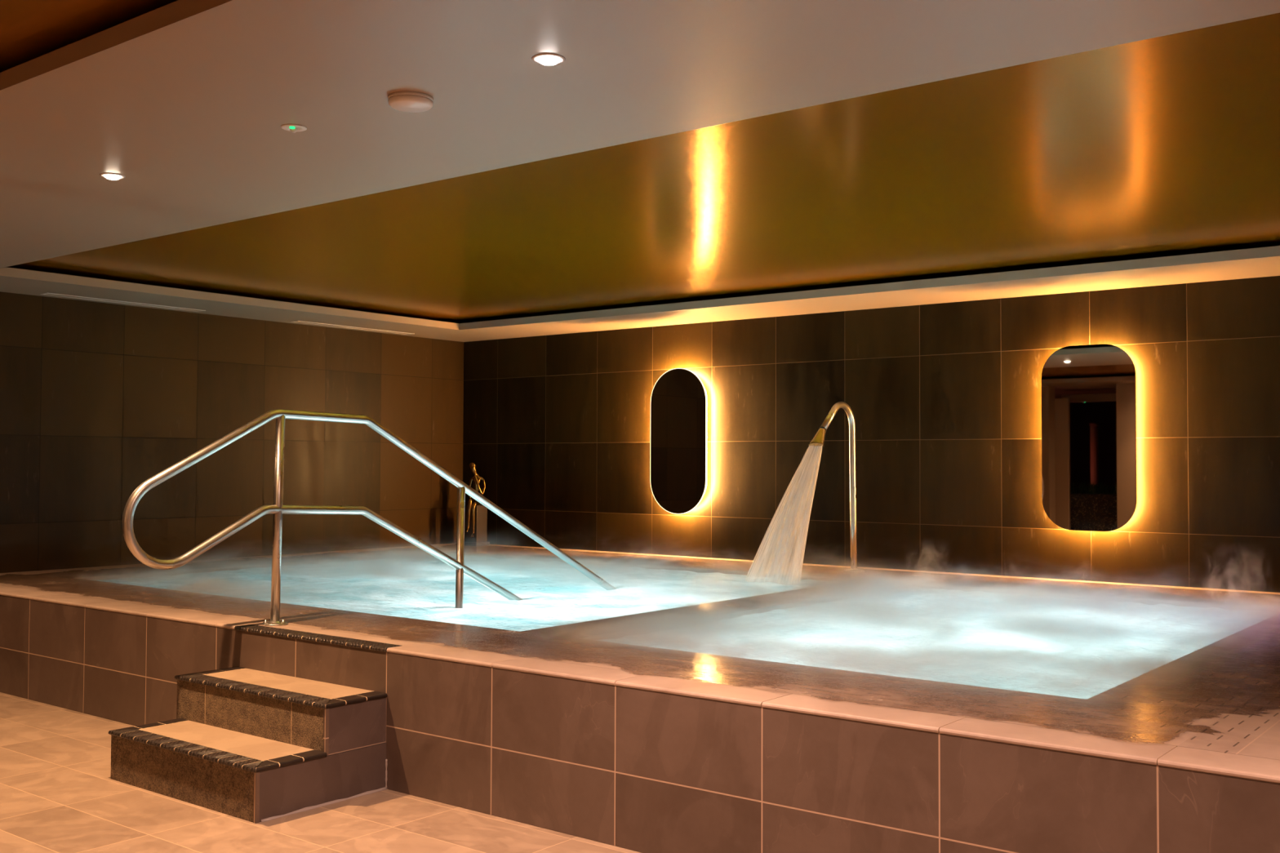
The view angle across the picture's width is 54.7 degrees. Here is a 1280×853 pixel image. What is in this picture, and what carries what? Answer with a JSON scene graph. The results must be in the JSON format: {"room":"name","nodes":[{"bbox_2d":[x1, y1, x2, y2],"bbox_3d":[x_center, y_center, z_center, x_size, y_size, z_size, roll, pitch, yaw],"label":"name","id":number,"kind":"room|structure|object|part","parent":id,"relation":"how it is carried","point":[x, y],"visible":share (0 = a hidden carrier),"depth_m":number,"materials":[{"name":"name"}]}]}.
{"room":"spa pool room","nodes":[
{"label":"spa pool room","id":0,"kind":"room"},
{"bbox_2d":[0,291,463,573],"bbox_3d":[-6.444,0.402,5.799,0.200,3.350,15.208,-1,-2,38],"label":"wall","id":1,"kind":"structure","parent":0,"point":[98,400],"depth_m":9.56,"materials":[{"name":"tile"}]},
{"bbox_2d":[0,692,641,852],"bbox_3d":[-3.453,1.431,0.382,11.553,0.200,10.419,-1,-2,38],"label":"floor","id":2,"kind":"structure","parent":0,"point":[58,793],"depth_m":4.59,"materials":[{"name":"tile"}]},
{"bbox_2d":[108,666,387,823],"bbox_3d":[-1.634,1.283,5.120,1.059,0.390,0.630,-1,-2,38],"label":"steps","id":3,"kind":"structure","parent":2,"relation":"on","point":[251,745],"depth_m":4.94,"materials":[{"name":"tile"}]},
{"bbox_3d":[-1.415,1.368,4.566,0.014,0.186,0.016,-1,-2,38],"label":"corner trim","id":4,"kind":"part","parent":3,"relation":"part of","materials":[{"name":"tile"}]},
{"bbox_3d":[-1.223,1.190,4.821,0.014,0.184,0.016,-1,-2,38],"label":"corner trim","id":5,"kind":"part","parent":3,"relation":"part of","materials":[{"name":"tile"}]},
{"bbox_2d":[0,542,1279,852],"bbox_3d":[1.215,1.438,6.350,11.147,0.972,4.843,-1,-2,38],"label":"pool","id":6,"kind":"object","parent":2,"relation":"on","point":[563,729],"visible":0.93,"depth_m":4.34,"materials":[{"name":"tile"}]},
{"bbox_2d":[122,408,616,626],"bbox_3d":[-1.108,0.905,6.535,0.120,1.925,3.450,-1,-2,38],"label":"handrail","id":7,"kind":"object","parent":6,"relation":"on","point":[277,509],"visible":0.98,"depth_m":5.82,"materials":[{"name":"silver metal"}]},
{"bbox_3d":[-1.696,0.433,5.795,0.041,0.980,0.059,-1,-2,38],"label":"post","id":8,"kind":"part","parent":7,"relation":"part of","materials":[{"name":"silver metal"}]},
{"bbox_3d":[-0.980,1.096,6.693,0.041,1.554,0.066,-1,-2,38],"label":"post","id":9,"kind":"part","parent":7,"relation":"part of","materials":[{"name":"silver metal"}]},
{"bbox_2d":[96,554,844,631],"bbox_3d":[-1.104,1.020,8.076,3.976,0.018,3.249,-1,-2,38],"label":"pool water","id":10,"kind":"object","parent":6,"relation":"in","point":[553,593],"visible":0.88,"depth_m":7.74,"materials":[{"name":"blue liquid"}]},
{"bbox_2d":[466,462,485,537],"bbox_3d":[-1.522,0.664,11.266,0.161,0.678,0.221,-1,-2,38],"label":"statue","id":11,"kind":"object","parent":6,"relation":"on","point":[472,503],"visible":0.93,"depth_m":11.26,"materials":[{"name":"brown metal"}]},
{"bbox_2d":[464,505,489,546],"bbox_3d":[-1.497,0.906,11.350,0.170,0.364,0.170,-1,-2,38],"label":"plinth","id":12,"kind":"object","parent":6,"relation":"on","point":[480,537],"visible":0.79,"depth_m":11.30,"materials":[{"name":"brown stone"}]},
{"bbox_2d":[808,401,865,572],"bbox_3d":[1.370,0.421,8.588,0.156,1.195,0.627,-1,-2,38],"label":"spout","id":13,"kind":"object","parent":6,"relation":"on","point":[818,439],"visible":1,"depth_m":8.74,"materials":[{"name":"silver metal"}]},
{"bbox_2d":[746,445,822,585],"bbox_3d":[0.973,0.595,8.218,0.529,0.963,0.290,0,-2,-7],"label":"water jet","id":14,"kind":"object","parent":13,"relation":"attached to","point":[791,518],"visible":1,"depth_m":8.24,"materials":[{"name":"white liquid"}]},
{"bbox_2d":[597,586,1278,699],"bbox_3d":[1.595,0.969,5.964,2.171,0.018,3.249,-1,-2,38],"label":"pool water","id":15,"kind":"object","parent":6,"relation":"in","point":[1085,649],"visible":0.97,"depth_m":5.62,"materials":[{"name":"blue liquid"}]},
{"bbox_2d":[0,0,1279,342],"bbox_3d":[-1.967,-1.107,2.343,11.153,0.056,15.208,-1,-2,38],"label":"ceiling","id":16,"kind":"structure","parent":0,"point":[188,101],"depth_m":3.86,"materials":[{"name":"beige paint"}]},
{"bbox_2d":[0,0,177,72],"bbox_3d":[-2.083,-1.210,2.154,10.400,0.060,3.462,-1,-2,38],"label":"ceiling panel","id":17,"kind":"object","parent":16,"relation":"attached to","point":[30,29],"depth_m":3.48,"materials":[{"name":"brown paint"}]},
{"bbox_2d":[99,173,125,180],"bbox_3d":[-2.109,-0.996,4.951,0.096,0.016,0.096,-1,-2,38],"label":"recessed light","id":18,"kind":"object","parent":16,"relation":"in","point":[113,176],"visible":1,"depth_m":4.93,"materials":[{"name":"white plastic"}]},
{"bbox_2d":[40,293,205,311],"bbox_3d":[-3.699,-0.892,8.928,0.100,0.003,1.210,-1,-2,38],"label":"ceiling vent","id":19,"kind":"object","parent":16,"relation":"in","point":[46,294],"visible":1,"depth_m":8.89,"materials":[{"name":"white plastic"}]},
{"bbox_2d":[280,124,306,133],"bbox_3d":[-1.181,-1.012,4.222,0.086,0.019,0.086,-1,-2,38],"label":"recessed light","id":20,"kind":"object","parent":16,"relation":"in","point":[293,128],"visible":1,"depth_m":4.21,"materials":[{"name":"white plastic"}]},
{"bbox_2d":[291,320,413,334],"bbox_3d":[-2.427,-0.840,10.553,0.100,0.003,1.240,-1,-2,38],"label":"ceiling vent","id":21,"kind":"object","parent":16,"relation":"in","point":[299,322],"visible":1,"depth_m":10.52,"materials":[{"name":"white plastic"}]},
{"bbox_2d":[387,91,433,112],"bbox_3d":[-0.718,-1.014,3.876,0.140,0.031,0.140,-1,-2,38],"label":"smoke detector","id":22,"kind":"object","parent":16,"relation":"attached to","point":[405,101],"visible":1,"depth_m":3.83,"materials":[{"name":"white plastic"}]},
{"bbox_2d":[531,53,565,65],"bbox_3d":[-0.258,-1.031,3.495,0.096,0.016,0.096,-1,-2,38],"label":"recessed light","id":23,"kind":"object","parent":16,"relation":"in","point":[546,59],"visible":1,"depth_m":3.48,"materials":[{"name":"white plastic"}]},
{"bbox_2d":[8,12,1279,323],"bbox_3d":[1.025,-1.082,6.125,10.400,0.060,4.710,-1,-2,38],"label":"ceiling panel","id":24,"kind":"object","parent":16,"relation":"attached to","point":[1166,145],"visible":0.71,"depth_m":5.92,"materials":[{"name":"gold metal"}]},
{"bbox_2d":[462,275,1279,592],"bbox_3d":[2.774,0.513,8.366,11.553,3.350,0.200,-1,-2,38],"label":"wall","id":25,"kind":"structure","parent":0,"point":[944,399],"depth_m":8.88,"materials":[{"name":"tile"}]},
{"bbox_2d":[650,368,706,514],"bbox_3d":[0.335,0.119,10.101,0.561,1.187,0.095,-1,-2,38],"label":"wall mirror","id":26,"kind":"object","parent":25,"relation":"attached to","point":[678,398],"visible":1,"depth_m":10.05,"materials":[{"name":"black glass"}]},
{"bbox_2d":[1041,343,1137,531],"bbox_3d":[2.933,0.074,8.068,0.605,1.208,0.095,-1,-2,38],"label":"wall mirror","id":27,"kind":"object","parent":25,"relation":"attached to","point":[1089,391],"visible":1,"depth_m":8.02,"materials":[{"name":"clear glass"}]}
]}

